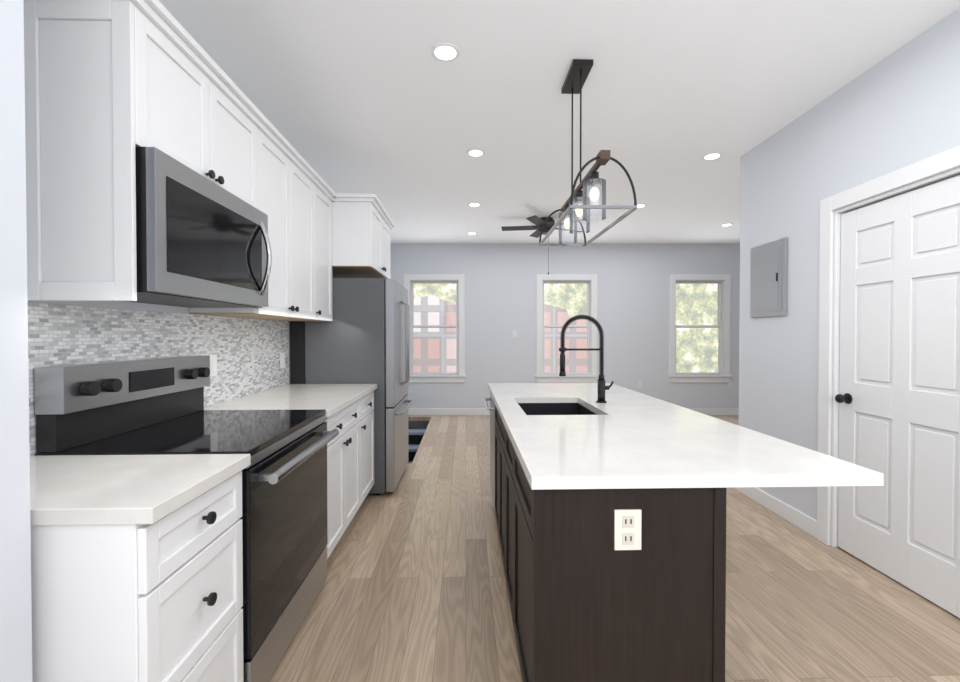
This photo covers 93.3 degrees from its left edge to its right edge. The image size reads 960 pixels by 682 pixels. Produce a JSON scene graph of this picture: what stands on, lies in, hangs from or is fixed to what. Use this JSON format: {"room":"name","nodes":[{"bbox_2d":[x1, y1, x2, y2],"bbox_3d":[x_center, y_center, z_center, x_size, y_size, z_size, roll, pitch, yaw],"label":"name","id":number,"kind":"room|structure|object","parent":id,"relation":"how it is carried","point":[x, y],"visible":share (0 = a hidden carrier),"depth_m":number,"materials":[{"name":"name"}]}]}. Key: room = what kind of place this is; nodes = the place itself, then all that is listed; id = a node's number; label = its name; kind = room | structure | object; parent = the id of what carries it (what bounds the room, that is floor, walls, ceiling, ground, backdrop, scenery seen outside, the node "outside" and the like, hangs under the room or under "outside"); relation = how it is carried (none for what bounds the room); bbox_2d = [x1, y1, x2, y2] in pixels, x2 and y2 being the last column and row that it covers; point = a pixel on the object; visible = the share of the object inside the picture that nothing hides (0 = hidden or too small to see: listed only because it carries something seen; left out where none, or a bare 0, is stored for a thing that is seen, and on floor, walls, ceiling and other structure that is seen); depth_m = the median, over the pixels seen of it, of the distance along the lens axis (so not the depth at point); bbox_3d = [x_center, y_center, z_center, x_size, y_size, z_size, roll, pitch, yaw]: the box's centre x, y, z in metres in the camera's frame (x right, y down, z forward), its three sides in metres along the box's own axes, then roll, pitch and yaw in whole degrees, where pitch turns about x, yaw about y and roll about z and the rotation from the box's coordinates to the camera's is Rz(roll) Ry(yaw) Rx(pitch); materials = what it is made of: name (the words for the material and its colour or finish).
{"room":"kitchen","nodes":[
{"label":"kitchen","id":0,"kind":"room"},
{"bbox_2d":[0,0,290,681],"bbox_3d":[0.426,-0.134,3.313,4.140,2.800,9.800,0,1,-2],"label":"wall","id":1,"kind":"structure","parent":0,"point":[15,608],"depth_m":0.96,"materials":[{"name":"white paint"}]},
{"bbox_2d":[24,0,263,212],"bbox_3d":[-1.302,-0.883,1.889,0.352,0.471,0.864,0,1,-2],"label":"upper cabinet","id":2,"kind":"object","parent":1,"relation":"attached to","point":[110,85],"depth_m":1.45,"materials":[{"name":"white wood"}]},
{"bbox_2d":[127,147,271,307],"bbox_3d":[-1.243,-0.403,1.902,0.468,0.475,0.846,0,1,-2],"label":"microwave","id":3,"kind":"object","parent":2,"relation":"attached to","point":[202,241],"visible":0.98,"depth_m":1.71,"materials":[{"name":"silver metal"}]},
{"bbox_2d":[28,302,288,455],"bbox_3d":[-1.489,0.118,2.306,0.008,0.513,2.640,0,1,-2],"label":"tile backsplash","id":4,"kind":"structure","parent":1,"relation":"attached to","point":[247,351],"depth_m":2.10,"materials":[{"name":"tile"}]},
{"bbox_2d":[210,354,216,376],"bbox_3d":[-1.488,0.137,2.527,0.008,0.120,0.076,0,1,-2],"label":"outlet","id":5,"kind":"object","parent":4,"relation":"attached to","point":[213,365],"depth_m":2.52,"materials":[{"name":"white plastic"}]},
{"bbox_2d":[280,352,284,367],"bbox_3d":[-1.518,0.148,3.486,0.008,0.120,0.076,0,1,-2],"label":"outlet","id":6,"kind":"object","parent":4,"relation":"attached to","point":[282,355],"depth_m":3.47,"materials":[{"name":"white plastic"}]},
{"bbox_2d":[189,120,319,319],"bbox_3d":[-1.330,-0.641,2.786,0.352,0.978,0.925,0,1,-2],"label":"upper cabinet","id":7,"kind":"object","parent":1,"relation":"attached to","point":[291,192],"depth_m":2.73,"materials":[{"name":"white wood"}]},
{"bbox_2d":[280,184,335,320],"bbox_3d":[-1.349,-0.649,3.378,0.352,0.978,0.491,0,1,-2],"label":"upper cabinet","id":8,"kind":"object","parent":1,"relation":"attached to","point":[327,272],"depth_m":3.48,"materials":[{"name":"white wood"}]},
{"bbox_2d":[332,196,391,278],"bbox_3d":[-1.216,-0.878,4.089,0.662,0.538,0.928,0,1,-2],"label":"upper cabinet","id":9,"kind":"object","parent":1,"relation":"attached to","point":[360,228],"depth_m":3.63,"materials":[{"name":"white wood"}]},
{"bbox_2d":[159,0,959,242],"bbox_3d":[1.496,-1.574,3.328,9.200,0.080,9.800,0,1,-2],"label":"ceiling","id":10,"kind":"structure","parent":0,"point":[387,108],"depth_m":2.76,"materials":[{"name":"white paint"}]},
{"bbox_2d":[431,43,459,61],"bbox_3d":[-0.182,-1.517,2.386,0.149,0.009,0.149,1,1,43],"label":"recessed light","id":11,"kind":"object","parent":10,"relation":"in","point":[446,52],"depth_m":2.38,"materials":[{"name":"white"}]},
{"bbox_2d":[468,202,480,206],"bbox_3d":[-0.063,-1.554,5.170,0.149,0.009,0.149,1,1,43],"label":"recessed light","id":12,"kind":"object","parent":10,"relation":"in","point":[474,204],"depth_m":5.16,"materials":[{"name":"white"}]},
{"bbox_2d":[467,149,484,156],"bbox_3d":[-0.035,-1.534,3.701,0.149,0.009,0.149,1,1,43],"label":"recessed light","id":13,"kind":"object","parent":10,"relation":"in","point":[472,152],"depth_m":3.69,"materials":[{"name":"white"}]},
{"bbox_2d":[501,215,583,274],"bbox_3d":[0.831,-1.210,5.835,1.111,0.715,1.103,0,1,-2],"label":"ceiling fan","id":14,"kind":"object","parent":10,"relation":"hanging from","point":[537,221],"visible":0.69,"depth_m":5.79,"materials":[{"name":"grey"}]},
{"bbox_2d":[539,59,637,245],"bbox_3d":[0.556,-1.065,2.515,0.314,0.914,0.920,0,1,-2],"label":"linear chandelier","id":15,"kind":"object","parent":10,"relation":"hanging from","point":[577,74],"visible":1,"depth_m":2.49,"materials":[{"name":"black metal"}]},
{"bbox_2d":[702,152,721,159],"bbox_3d":[1.932,-1.535,3.773,0.149,0.009,0.149,1,1,43],"label":"recessed light","id":16,"kind":"object","parent":10,"relation":"in","point":[715,155],"depth_m":3.76,"materials":[{"name":"white"}]},
{"bbox_2d":[720,223,732,225],"bbox_3d":[3.329,-1.567,6.117,0.149,0.009,0.149,1,1,43],"label":"recessed light","id":17,"kind":"object","parent":10,"relation":"in","point":[727,224],"depth_m":6.09,"materials":[{"name":"white"}]},
{"bbox_2d":[390,243,739,407],"bbox_3d":[1.510,-0.189,7.473,8.220,2.800,0.150,0,1,0],"label":"wall","id":18,"kind":"structure","parent":0,"point":[632,297],"depth_m":7.39,"materials":[{"name":"white paint"}]},
{"bbox_2d":[404,274,465,382],"bbox_3d":[-0.744,-0.206,7.448,1.030,1.765,0.200,0,1,0],"label":"window","id":19,"kind":"structure","parent":18,"relation":"in","point":[410,282],"depth_m":7.39,"materials":[{"name":"white"}]},
{"bbox_2d":[512,330,516,336],"bbox_3d":[0.563,-0.122,7.402,0.065,0.098,0.008,0,1,0],"label":"light switch","id":20,"kind":"object","parent":18,"relation":"attached to","point":[514,332],"depth_m":7.39,"materials":[{"name":"white plastic"}]},
{"bbox_2d":[535,274,598,382],"bbox_3d":[1.415,-0.206,7.448,1.030,1.765,0.200,0,1,0],"label":"window","id":21,"kind":"structure","parent":18,"relation":"in","point":[590,375],"depth_m":7.39,"materials":[{"name":"white"}]},
{"bbox_2d":[637,381,641,387],"bbox_3d":[2.604,0.710,7.405,0.066,0.098,0.008,0,1,0],"label":"outlet","id":22,"kind":"object","parent":18,"relation":"attached to","point":[639,383],"depth_m":7.40,"materials":[{"name":"white plastic"}]},
{"bbox_2d":[668,274,731,382],"bbox_3d":[3.580,-0.206,7.448,1.030,1.765,0.200,0,1,0],"label":"window","id":23,"kind":"structure","parent":18,"relation":"in","point":[723,283],"depth_m":7.39,"materials":[{"name":"white"}]},
{"bbox_2d":[268,415,959,681],"bbox_3d":[1.496,1.296,3.366,9.200,0.060,9.800,0,1,-2],"label":"floor","id":24,"kind":"structure","parent":0,"point":[414,588],"depth_m":2.22,"materials":[{"name":"brown wood"}]},
{"bbox_2d":[30,472,243,681],"bbox_3d":[-1.117,0.853,1.261,0.683,0.880,0.459,0,1,-2],"label":"base cabinet","id":25,"kind":"object","parent":24,"relation":"on","point":[136,568],"depth_m":1.04,"materials":[{"name":"white wood"}]},
{"bbox_2d":[30,454,250,527],"bbox_3d":[-1.100,0.394,1.252,0.700,0.038,0.471,0,1,-2],"label":"countertop","id":26,"kind":"structure","parent":25,"relation":"on","point":[150,488],"depth_m":1.20,"materials":[{"name":"white stone"}]},
{"bbox_2d":[34,355,338,681],"bbox_3d":[-1.085,0.682,1.921,0.763,1.205,0.850,0,1,-2],"label":"range","id":27,"kind":"object","parent":24,"relation":"on","point":[153,406],"visible":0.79,"depth_m":1.74,"materials":[{"name":"black"}]},
{"bbox_2d":[250,396,365,558],"bbox_3d":[-1.164,0.833,2.779,0.683,0.880,0.853,0,1,-2],"label":"base cabinet","id":28,"kind":"object","parent":24,"relation":"on","point":[346,453],"depth_m":2.77,"materials":[{"name":"white wood"}]},
{"bbox_2d":[204,384,376,419],"bbox_3d":[-1.155,0.371,2.990,0.700,0.038,1.291,0,1,-2],"label":"countertop","id":29,"kind":"structure","parent":28,"relation":"on","point":[332,398],"depth_m":2.80,"materials":[{"name":"white stone"}]},
{"bbox_2d":[290,278,412,494],"bbox_3d":[-1.091,0.373,4.104,0.889,1.765,0.910,0,1,-2],"label":"refrigerator","id":30,"kind":"object","parent":24,"relation":"on","point":[362,337],"visible":0.71,"depth_m":3.65,"materials":[{"name":"grey metal"}]},
{"bbox_2d":[366,388,376,495],"bbox_3d":[-1.183,0.825,3.362,0.683,0.880,0.551,0,1,-2],"label":"base cabinet","id":31,"kind":"object","parent":24,"relation":"on","point":[369,399],"depth_m":3.50,"materials":[{"name":"white wood"}]},
{"bbox_2d":[407,421,428,463],"bbox_3d":[-1.161,2.372,5.933,0.890,2.160,2.670,0,1,-2],"label":"steps","id":32,"kind":"structure","parent":24,"relation":"attached to","point":[416,430],"depth_m":7.22,"materials":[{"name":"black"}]},
{"bbox_2d":[483,387,728,681],"bbox_3d":[0.367,0.837,2.495,0.610,0.880,2.398,0,1,-2],"label":"kitchen island","id":33,"kind":"object","parent":24,"relation":"on","point":[609,501],"depth_m":1.31,"materials":[{"name":"brown wood"}]},
{"bbox_2d":[488,383,883,490],"bbox_3d":[0.608,0.380,2.501,1.007,0.035,2.450,0,1,-2],"label":"island countertop","id":34,"kind":"structure","parent":33,"relation":"on","point":[636,441],"depth_m":1.55,"materials":[{"name":"white stone"}]},
{"bbox_2d":[519,399,598,414],"bbox_3d":[0.425,0.496,2.556,0.434,0.224,0.654,0,1,-2],"label":"sink","id":35,"kind":"object","parent":34,"relation":"in","point":[534,406],"depth_m":2.87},
{"bbox_2d":[559,315,606,402],"bbox_3d":[0.601,0.102,2.652,0.282,0.515,0.060,0,1,-2],"label":"faucet","id":36,"kind":"object","parent":34,"relation":"on","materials":[{"name":"black metal"}]},
{"bbox_2d":[408,145,959,546],"bbox_3d":[1.450,0.187,3.053,8.100,2.165,8.700,0,1,0],"label":"trim","id":37,"kind":"structure","parent":0,"point":[828,388],"depth_m":2.80,"materials":[{"name":"white wood"}]},
{"bbox_2d":[739,7,959,545],"bbox_3d":[2.250,-0.107,1.254,0.140,2.800,5.110,0,1,0],"label":"wall","id":38,"kind":"structure","parent":0,"point":[899,108],"depth_m":2.94,"materials":[{"name":"white paint"}]},
{"bbox_2d":[750,238,787,316],"bbox_3d":[2.164,-0.460,3.419,0.030,0.550,0.410,0,1,0],"label":"electrical panel","id":39,"kind":"object","parent":38,"relation":"attached to","point":[768,291],"visible":1,"depth_m":3.37,"materials":[{"name":"silver metal"}]},
{"bbox_2d":[835,175,959,617],"bbox_3d":[2.184,0.252,2.375,0.106,2.037,0.810,0,1,0],"label":"door","id":40,"kind":"structure","parent":38,"relation":"in","point":[897,398],"depth_m":2.35,"materials":[{"name":"white wood"}]},
{"label":"outside","id":41,"kind":"structure","parent":0,"visible":0},
{"bbox_2d":[413,284,717,371],"bbox_3d":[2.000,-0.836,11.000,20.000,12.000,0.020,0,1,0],"label":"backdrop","id":42,"kind":"structure","parent":41,"point":[579,333],"depth_m":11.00,"materials":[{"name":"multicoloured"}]}
]}

